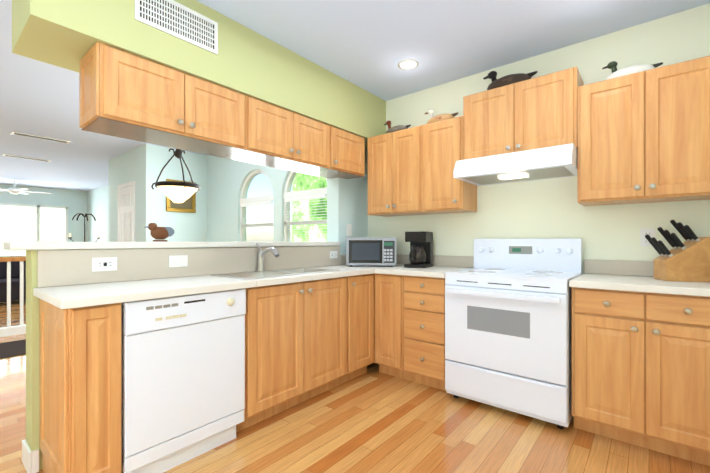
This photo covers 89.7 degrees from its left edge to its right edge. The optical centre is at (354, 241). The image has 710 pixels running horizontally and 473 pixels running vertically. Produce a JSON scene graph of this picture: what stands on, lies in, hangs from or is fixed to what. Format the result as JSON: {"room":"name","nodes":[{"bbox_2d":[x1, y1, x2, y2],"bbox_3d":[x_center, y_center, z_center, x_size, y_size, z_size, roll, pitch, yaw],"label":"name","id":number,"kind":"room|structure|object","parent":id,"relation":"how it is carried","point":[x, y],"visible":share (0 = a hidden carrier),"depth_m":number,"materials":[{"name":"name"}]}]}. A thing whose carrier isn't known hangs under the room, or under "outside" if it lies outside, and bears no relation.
{"room":"kitchen","nodes":[
{"label":"kitchen","id":0,"kind":"room"},
{"bbox_2d":[0,184,86,241],"bbox_3d":[-8.736,-0.154,9.440,0.150,2.600,7.700,0,0,40],"label":"wall","id":1,"kind":"structure","parent":0,"point":[74,202],"depth_m":9.99,"materials":[{"name":"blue paint"}]},
{"bbox_2d":[0,203,67,241],"bbox_3d":[-8.964,-0.039,9.078,0.080,1.870,2.650,0,0,40],"label":"window","id":2,"kind":"structure","parent":1,"relation":"in","point":[38,221],"depth_m":9.60,"materials":[{"name":"white wood"}]},
{"bbox_2d":[0,205,66,255],"bbox_3d":[-8.918,-0.030,9.039,0.020,1.752,2.590,0,0,40],"label":"window blinds","id":3,"kind":"object","parent":2,"relation":"attached to","point":[30,227],"visible":0.6,"depth_m":9.42,"materials":[{"name":"white plastic"}]},
{"bbox_2d":[68,213,99,241],"bbox_3d":[-6.920,0.216,9.146,0.495,1.860,0.680,0,0,40],"label":"candelabra","id":4,"kind":"object","parent":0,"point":[86,216],"visible":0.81,"depth_m":9.14,"materials":[{"name":"black metal"}]},
{"bbox_2d":[87,185,108,241],"bbox_3d":[-5.755,-0.154,8.825,5.229,2.600,0.150,0,0,40],"label":"wall","id":5,"kind":"structure","parent":0,"point":[98,204],"depth_m":9.78,"materials":[{"name":"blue paint"}]},
{"bbox_2d":[109,145,141,241],"bbox_3d":[-3.519,-0.154,6.233,1.519,2.600,0.996,0,0,40],"label":"wall","id":6,"kind":"structure","parent":0,"point":[125,196],"depth_m":5.80,"materials":[{"name":"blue paint"}]},
{"bbox_2d":[142,144,206,241],"bbox_3d":[-2.812,-0.154,5.777,0.150,2.600,1.100,0,0,40],"label":"wall","id":7,"kind":"structure","parent":0,"point":[188,227],"depth_m":5.60,"materials":[{"name":"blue paint"}]},
{"bbox_2d":[166,179,195,212],"bbox_3d":[-2.768,-0.714,5.688,0.030,0.500,0.460,0,0,40],"label":"picture frame","id":8,"kind":"object","parent":7,"relation":"attached to","point":[188,205],"visible":0.58,"depth_m":5.71,"materials":[{"name":"brown"}]},
{"bbox_2d":[26,148,367,469],"bbox_3d":[-0.789,-0.155,2.860,0.155,2.600,2.720,0,0,40],"label":"wall","id":9,"kind":"structure","parent":0,"point":[347,201],"depth_m":3.50,"materials":[{"name":"green paint"}]},
{"bbox_2d":[22,439,38,464],"bbox_3d":[-0.859,1.090,2.908,0.014,0.110,2.734,0,0,40],"label":"baseboard","id":10,"kind":"structure","parent":9,"relation":"attached to","point":[30,459],"depth_m":1.77,"materials":[{"name":"white wood"}]},
{"bbox_2d":[3,242,340,249],"bbox_3d":[-0.969,0.022,2.650,0.235,0.039,2.328,0,0,40],"label":"cap","id":11,"kind":"object","parent":9,"relation":"on","point":[58,245],"visible":1,"depth_m":2.10,"materials":[{"name":"white laminate"}]},
{"bbox_2d":[144,223,173,241],"bbox_3d":[-1.267,-0.058,2.317,0.088,0.119,0.184,0,0,40],"label":"bird figurine","id":12,"kind":"object","parent":11,"relation":"on","point":[156,232],"visible":1,"depth_m":2.29,"materials":[{"name":"brown wood"}]},
{"bbox_2d":[347,224,351,235],"bbox_3d":[-0.056,-0.115,3.616,0.011,0.118,0.075,0,0,40],"label":"light switch","id":13,"kind":"object","parent":9,"relation":"attached to","point":[349,229],"visible":1,"depth_m":3.61,"materials":[{"name":"white plastic"}]},
{"bbox_2d":[0,300,709,472],"bbox_3d":[-4.464,1.170,4.288,13.300,0.050,5.500,0,0,40],"label":"floor","id":14,"kind":"structure","parent":0,"point":[372,419],"depth_m":2.06,"materials":[{"name":"brown wood"}]},
{"bbox_2d":[0,256,25,336],"bbox_3d":[-4.944,0.603,3.471,0.100,1.085,2.929,0,0,40],"label":"stair railing","id":15,"kind":"object","parent":14,"relation":"on","point":[9,330],"visible":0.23,"depth_m":4.35,"materials":[{"name":"white wood"}]},
{"bbox_2d":[0,339,25,358],"bbox_3d":[-3.732,1.139,3.683,0.700,0.012,0.600,0,0,40],"label":"mat","id":16,"kind":"object","parent":14,"relation":"on","point":[12,349],"depth_m":3.78,"materials":[{"name":"brown"}]},
{"bbox_2d":[0,256,25,301],"bbox_3d":[-6.969,0.721,6.358,0.900,0.850,2.000,0,0,40],"label":"sofa","id":17,"kind":"object","parent":14,"relation":"on","point":[15,280],"depth_m":6.65,"materials":[{"name":"grey fabric"}]},
{"bbox_2d":[39,299,121,472],"bbox_3d":[-1.305,0.707,1.688,0.538,0.875,0.200,0,0,40],"label":"base cabinet","id":18,"kind":"object","parent":14,"relation":"on","point":[80,389],"visible":0.83,"depth_m":1.53,"materials":[{"name":"brown wood"}]},
{"bbox_2d":[122,289,245,472],"bbox_3d":[-1.025,0.709,1.993,0.566,0.871,0.613,0,0,40],"label":"dishwasher","id":19,"kind":"object","parent":14,"relation":"on","point":[183,378],"visible":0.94,"depth_m":1.79,"materials":[{"name":"white painted metal"},{"name":"white plastic"}]},
{"bbox_2d":[236,277,345,431],"bbox_3d":[-0.541,0.707,2.588,0.569,0.875,0.908,0,0,40],"label":"base cabinet","id":20,"kind":"object","parent":14,"relation":"on","point":[295,343],"visible":0.77,"depth_m":2.35,"materials":[{"name":"brown wood"}]},
{"bbox_2d":[33,246,376,308],"bbox_3d":[-0.508,0.156,2.628,0.570,0.225,2.711,0,0,40],"label":"countertop","id":21,"kind":"structure","parent":20,"relation":"on","point":[68,279],"depth_m":2.07,"materials":[{"name":"white laminate"}]},
{"bbox_2d":[92,257,116,271],"bbox_3d":[-1.383,0.127,1.976,0.010,0.075,0.118,0,0,40],"label":"outlet","id":22,"kind":"object","parent":21,"relation":"attached to","point":[105,264],"visible":1,"depth_m":1.97,"materials":[{"name":"white plastic"}]},
{"bbox_2d":[169,255,187,267],"bbox_3d":[-1.128,0.127,2.284,0.011,0.075,0.118,0,0,40],"label":"outlet","id":23,"kind":"object","parent":21,"relation":"attached to","point":[178,260],"visible":1,"depth_m":2.28,"materials":[{"name":"white plastic"}]},
{"bbox_2d":[256,243,278,270],"bbox_3d":[-0.659,0.122,2.669,0.238,0.217,0.080,0,0,40],"label":"faucet","id":24,"kind":"object","parent":21,"relation":"on","point":[261,252],"visible":0.9,"depth_m":2.71,"materials":[{"name":"silver metal"}]},
{"bbox_2d":[211,268,339,279],"bbox_3d":[-0.541,0.312,2.590,0.402,0.177,0.844,0,0,40],"label":"sink","id":25,"kind":"object","parent":21,"relation":"in","point":[267,274],"visible":0.31,"depth_m":2.61,"materials":[{"name":"white ceramic"}]},
{"bbox_2d":[330,251,336,258],"bbox_3d":[-0.202,0.127,3.406,0.009,0.070,0.100,0,0,40],"label":"outlet","id":26,"kind":"object","parent":21,"relation":"attached to","point":[333,254],"visible":1,"depth_m":3.40,"materials":[{"name":"white plastic"}]},
{"bbox_2d":[346,237,395,266],"bbox_3d":[0.154,0.098,3.386,0.450,0.265,0.332,0,0,3],"label":"microwave","id":27,"kind":"object","parent":21,"relation":"on","point":[379,251],"visible":1,"depth_m":3.22,"materials":[{"name":"silver plastic"}]},
{"bbox_2d":[339,273,373,384],"bbox_3d":[-0.134,0.708,3.080,0.569,0.875,0.365,0,0,40],"label":"base cabinet","id":28,"kind":"object","parent":14,"relation":"on","point":[359,323],"visible":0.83,"depth_m":2.90,"materials":[{"name":"brown wood"}]},
{"bbox_2d":[374,273,407,379],"bbox_3d":[0.457,0.708,3.197,0.296,0.875,0.608,0,0,40],"label":"base cabinet","id":29,"kind":"object","parent":14,"relation":"on","point":[389,324],"visible":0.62,"depth_m":2.96,"materials":[{"name":"brown wood"}]},
{"bbox_2d":[377,254,473,277],"bbox_3d":[0.613,0.200,3.045,0.626,0.138,0.640,0,0,40],"label":"countertop","id":30,"kind":"structure","parent":29,"relation":"on","point":[441,264],"depth_m":3.12,"materials":[{"name":"white stone"}]},
{"bbox_2d":[404,231,432,267],"bbox_3d":[0.563,0.073,3.178,0.190,0.315,0.268,0,0,28],"label":"coffee maker","id":31,"kind":"object","parent":30,"relation":"on","point":[421,250],"visible":1,"depth_m":3.12,"materials":[{"name":"black plastic"}]},
{"bbox_2d":[404,275,445,390],"bbox_3d":[0.709,0.708,2.969,0.378,0.875,0.639,0,0,40],"label":"drawers","id":32,"kind":"object","parent":14,"relation":"on","point":[424,331],"visible":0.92,"depth_m":2.75,"materials":[{"name":"brown wood"}]},
{"bbox_2d":[445,238,582,428],"bbox_3d":[1.129,0.562,2.562,0.776,1.165,0.675,0,0,40],"label":"range","id":33,"kind":"object","parent":14,"relation":"on","point":[508,324],"visible":1,"depth_m":2.35,"materials":[{"name":"white metal"}]},
{"bbox_2d":[572,287,709,465],"bbox_3d":[1.730,0.707,2.125,0.684,0.875,0.639,0,0,40],"label":"base cabinet","id":34,"kind":"object","parent":14,"relation":"on","point":[640,369],"visible":1,"depth_m":1.91,"materials":[{"name":"brown wood"}]},
{"bbox_2d":[569,259,709,296],"bbox_3d":[1.728,0.200,2.126,0.692,0.138,0.636,0,0,40],"label":"countertop","id":35,"kind":"structure","parent":34,"relation":"on","point":[624,275],"depth_m":2.10,"materials":[{"name":"white laminate"}]},
{"bbox_2d":[645,220,709,281],"bbox_3d":[1.902,0.049,2.101,0.296,0.361,0.135,0,0,16],"label":"knife block","id":36,"kind":"object","parent":35,"relation":"on","point":[688,260],"visible":1,"depth_m":2.05,"materials":[{"name":"brown wood"}]},
{"bbox_2d":[0,0,709,191],"bbox_3d":[-4.464,-1.480,4.288,13.300,0.050,5.500,0,0,40],"label":"ceiling","id":37,"kind":"structure","parent":0,"point":[368,45],"depth_m":2.67,"materials":[{"name":"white paint"}]},
{"bbox_2d":[0,179,50,193],"bbox_3d":[-7.945,-1.284,8.365,1.283,0.340,1.276,0,0,40],"label":"ceiling fan","id":38,"kind":"object","parent":37,"relation":"hanging from","point":[13,190],"visible":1,"depth_m":8.31,"materials":[{"name":"white"}]},
{"bbox_2d":[2,154,50,161],"bbox_3d":[-5.714,-1.449,6.229,0.160,0.009,0.620,0,0,40],"label":"ceiling vent","id":39,"kind":"object","parent":37,"relation":"in","point":[7,155],"visible":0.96,"depth_m":6.23,"materials":[{"name":"white metal"}]},
{"bbox_2d":[10,131,70,143],"bbox_3d":[-4.390,-1.450,5.006,0.160,0.009,0.620,0,0,40],"label":"ceiling vent","id":40,"kind":"object","parent":37,"relation":"in","point":[39,137],"visible":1,"depth_m":4.97,"materials":[{"name":"white metal"}]},
{"bbox_2d":[151,148,200,202],"bbox_3d":[-1.760,-0.920,3.603,0.454,1.070,0.443,0,0,40],"label":"pendant light","id":41,"kind":"object","parent":37,"relation":"hanging from","point":[177,192],"visible":0.96,"depth_m":3.52,"materials":[{"name":"beige glass"}]},
{"bbox_2d":[12,0,385,147],"bbox_3d":[-0.754,-1.230,2.804,0.510,0.449,2.759,0,0,40],"label":"soffit beam","id":42,"kind":"structure","parent":37,"relation":"attached to","point":[67,34],"depth_m":2.25,"materials":[{"name":"green paint"}]},
{"bbox_2d":[81,42,244,156],"bbox_3d":[-1.127,-0.815,2.211,0.381,0.378,0.839,0,0,40],"label":"upper cabinet","id":43,"kind":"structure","parent":42,"relation":"attached to","point":[141,99],"depth_m":2.06,"materials":[{"name":"brown wood"}]},
{"bbox_2d":[79,42,98,127],"bbox_3d":[-1.411,-0.817,1.892,0.306,0.370,0.012,0,0,40],"label":"end panel","id":44,"kind":"object","parent":43,"relation":"attached to","point":[89,87],"visible":1,"depth_m":1.87,"materials":[{"name":"brown wood"}]},
{"bbox_2d":[135,0,217,54],"bbox_3d":[-1.019,-1.280,2.077,0.008,0.200,0.470,0,0,40],"label":"air vent","id":45,"kind":"object","parent":42,"relation":"attached to","point":[180,21],"visible":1,"depth_m":2.07,"materials":[{"name":"white metal"}]},
{"bbox_2d":[221,95,328,172],"bbox_3d":[-0.597,-0.815,2.853,0.381,0.378,0.822,0,0,40],"label":"upper cabinet","id":46,"kind":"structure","parent":42,"relation":"attached to","point":[280,138],"depth_m":2.71,"materials":[{"name":"brown wood"}]},
{"bbox_2d":[303,125,364,178],"bbox_3d":[-0.176,-0.815,3.362,0.381,0.378,0.495,0,0,40],"label":"upper cabinet","id":47,"kind":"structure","parent":42,"relation":"attached to","point":[346,155],"depth_m":3.25,"materials":[{"name":"brown wood"}]},
{"bbox_2d":[398,59,418,69],"bbox_3d":[0.438,-1.451,2.936,0.170,0.006,0.170,0,0,40],"label":"recessed light","id":48,"kind":"object","parent":37,"relation":"in","point":[408,64],"visible":1,"depth_m":2.92,"materials":[{"name":"white glass"}]},
{"bbox_2d":[207,3,709,273],"bbox_3d":[-0.158,-0.155,4.200,6.250,2.600,0.150,0,0,40],"label":"wall","id":49,"kind":"structure","parent":0,"point":[551,208],"depth_m":2.77,"materials":[{"name":"yellow paint"}]},
{"bbox_2d":[240,170,272,241],"bbox_3d":[-1.433,-0.434,5.195,0.928,1.219,0.140,0,0,40],"label":"window","id":50,"kind":"structure","parent":49,"relation":"in","point":[248,180],"depth_m":5.36,"materials":[{"name":"white wood"}]},
{"bbox_2d":[240,201,272,237],"bbox_3d":[-1.440,-0.239,5.187,0.758,0.650,0.029,0,0,40],"label":"window blinds","id":51,"kind":"object","parent":50,"relation":"attached to","point":[256,203],"visible":0.94,"depth_m":5.17,"materials":[{"name":"white plastic"}]},
{"bbox_2d":[283,171,326,241],"bbox_3d":[-0.628,-0.434,4.530,0.928,1.219,0.140,0,0,40],"label":"window","id":52,"kind":"structure","parent":49,"relation":"in","point":[303,193],"depth_m":4.73,"materials":[{"name":"white wood"}]},
{"bbox_2d":[285,194,326,239],"bbox_3d":[-0.635,-0.240,4.522,0.758,0.650,0.029,0,0,40],"label":"window blinds","id":53,"kind":"object","parent":52,"relation":"attached to","point":[322,196],"visible":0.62,"depth_m":4.48,"materials":[{"name":"white plastic"}]},
{"bbox_2d":[368,125,434,216],"bbox_3d":[0.433,-0.630,3.377,0.596,0.750,0.361,0,0,40],"label":"upper cabinet","id":54,"kind":"object","parent":49,"relation":"attached to","point":[395,173],"visible":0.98,"depth_m":3.24,"materials":[{"name":"brown wood"}]},
{"bbox_2d":[384,121,410,132],"bbox_3d":[0.403,-1.091,3.419,0.306,0.169,0.102,0,0,40],"label":"duck decoy","id":55,"kind":"object","parent":54,"relation":"on","point":[395,128],"visible":0.65,"depth_m":3.38,"materials":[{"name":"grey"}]},
{"bbox_2d":[422,116,476,213],"bbox_3d":[0.804,-0.630,3.071,0.363,0.750,0.361,0,0,40],"label":"upper cabinet","id":56,"kind":"object","parent":49,"relation":"attached to","point":[444,191],"visible":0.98,"depth_m":2.95,"materials":[{"name":"brown wood"}]},
{"bbox_2d":[425,109,457,123],"bbox_3d":[0.753,-1.096,3.128,0.324,0.178,0.108,0,0,40],"label":"duck decoy","id":57,"kind":"object","parent":56,"relation":"on","point":[437,118],"visible":0.69,"depth_m":3.09,"materials":[{"name":"brown wood"}]},
{"bbox_2d":[463,67,583,159],"bbox_3d":[1.247,-0.887,2.705,0.778,0.535,0.361,0,0,40],"label":"upper cabinet","id":58,"kind":"object","parent":49,"relation":"attached to","point":[535,113],"visible":0.9,"depth_m":2.55,"materials":[{"name":"brown wood"}]},
{"bbox_2d":[483,71,536,89],"bbox_3d":[1.194,-1.255,2.765,0.396,0.196,0.132,0,0,40],"label":"duck decoy","id":59,"kind":"object","parent":58,"relation":"on","point":[507,80],"visible":0.73,"depth_m":2.72,"materials":[{"name":"brown wood"}]},
{"bbox_2d":[454,143,576,185],"bbox_3d":[1.203,-0.539,2.651,0.774,0.158,0.496,0,0,40],"label":"range hood","id":60,"kind":"object","parent":58,"relation":"attached to","point":[559,161],"visible":0.94,"depth_m":2.48,"materials":[{"name":"white metal"}]},
{"bbox_2d":[577,56,709,205],"bbox_3d":[1.816,-0.638,2.235,0.691,0.765,0.361,0,0,40],"label":"upper cabinet","id":61,"kind":"object","parent":49,"relation":"attached to","point":[643,136],"visible":1,"depth_m":2.12,"materials":[{"name":"brown wood"}]},
{"bbox_2d":[602,61,662,79],"bbox_3d":[1.771,-1.101,2.288,0.306,0.158,0.102,0,0,40],"label":"duck decoy","id":62,"kind":"object","parent":61,"relation":"on","point":[612,65],"visible":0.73,"depth_m":2.27,"materials":[{"name":"white wood"}]},
{"bbox_2d":[640,229,654,245],"bbox_3d":[1.938,-0.025,2.364,0.075,0.118,0.009,0,0,40],"label":"outlet","id":63,"kind":"object","parent":49,"relation":"attached to","point":[644,241],"visible":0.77,"depth_m":2.37,"materials":[{"name":"white plastic"}]},
{"label":"outside","id":64,"kind":"structure","parent":0,"visible":0},
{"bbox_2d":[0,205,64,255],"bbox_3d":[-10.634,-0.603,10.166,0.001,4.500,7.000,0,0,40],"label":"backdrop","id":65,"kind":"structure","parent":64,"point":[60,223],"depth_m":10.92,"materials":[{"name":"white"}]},
{"bbox_2d":[292,172,326,241],"bbox_3d":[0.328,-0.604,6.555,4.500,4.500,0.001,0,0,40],"label":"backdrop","id":66,"kind":"structure","parent":64,"point":[301,181],"depth_m":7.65,"materials":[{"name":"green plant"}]}
]}

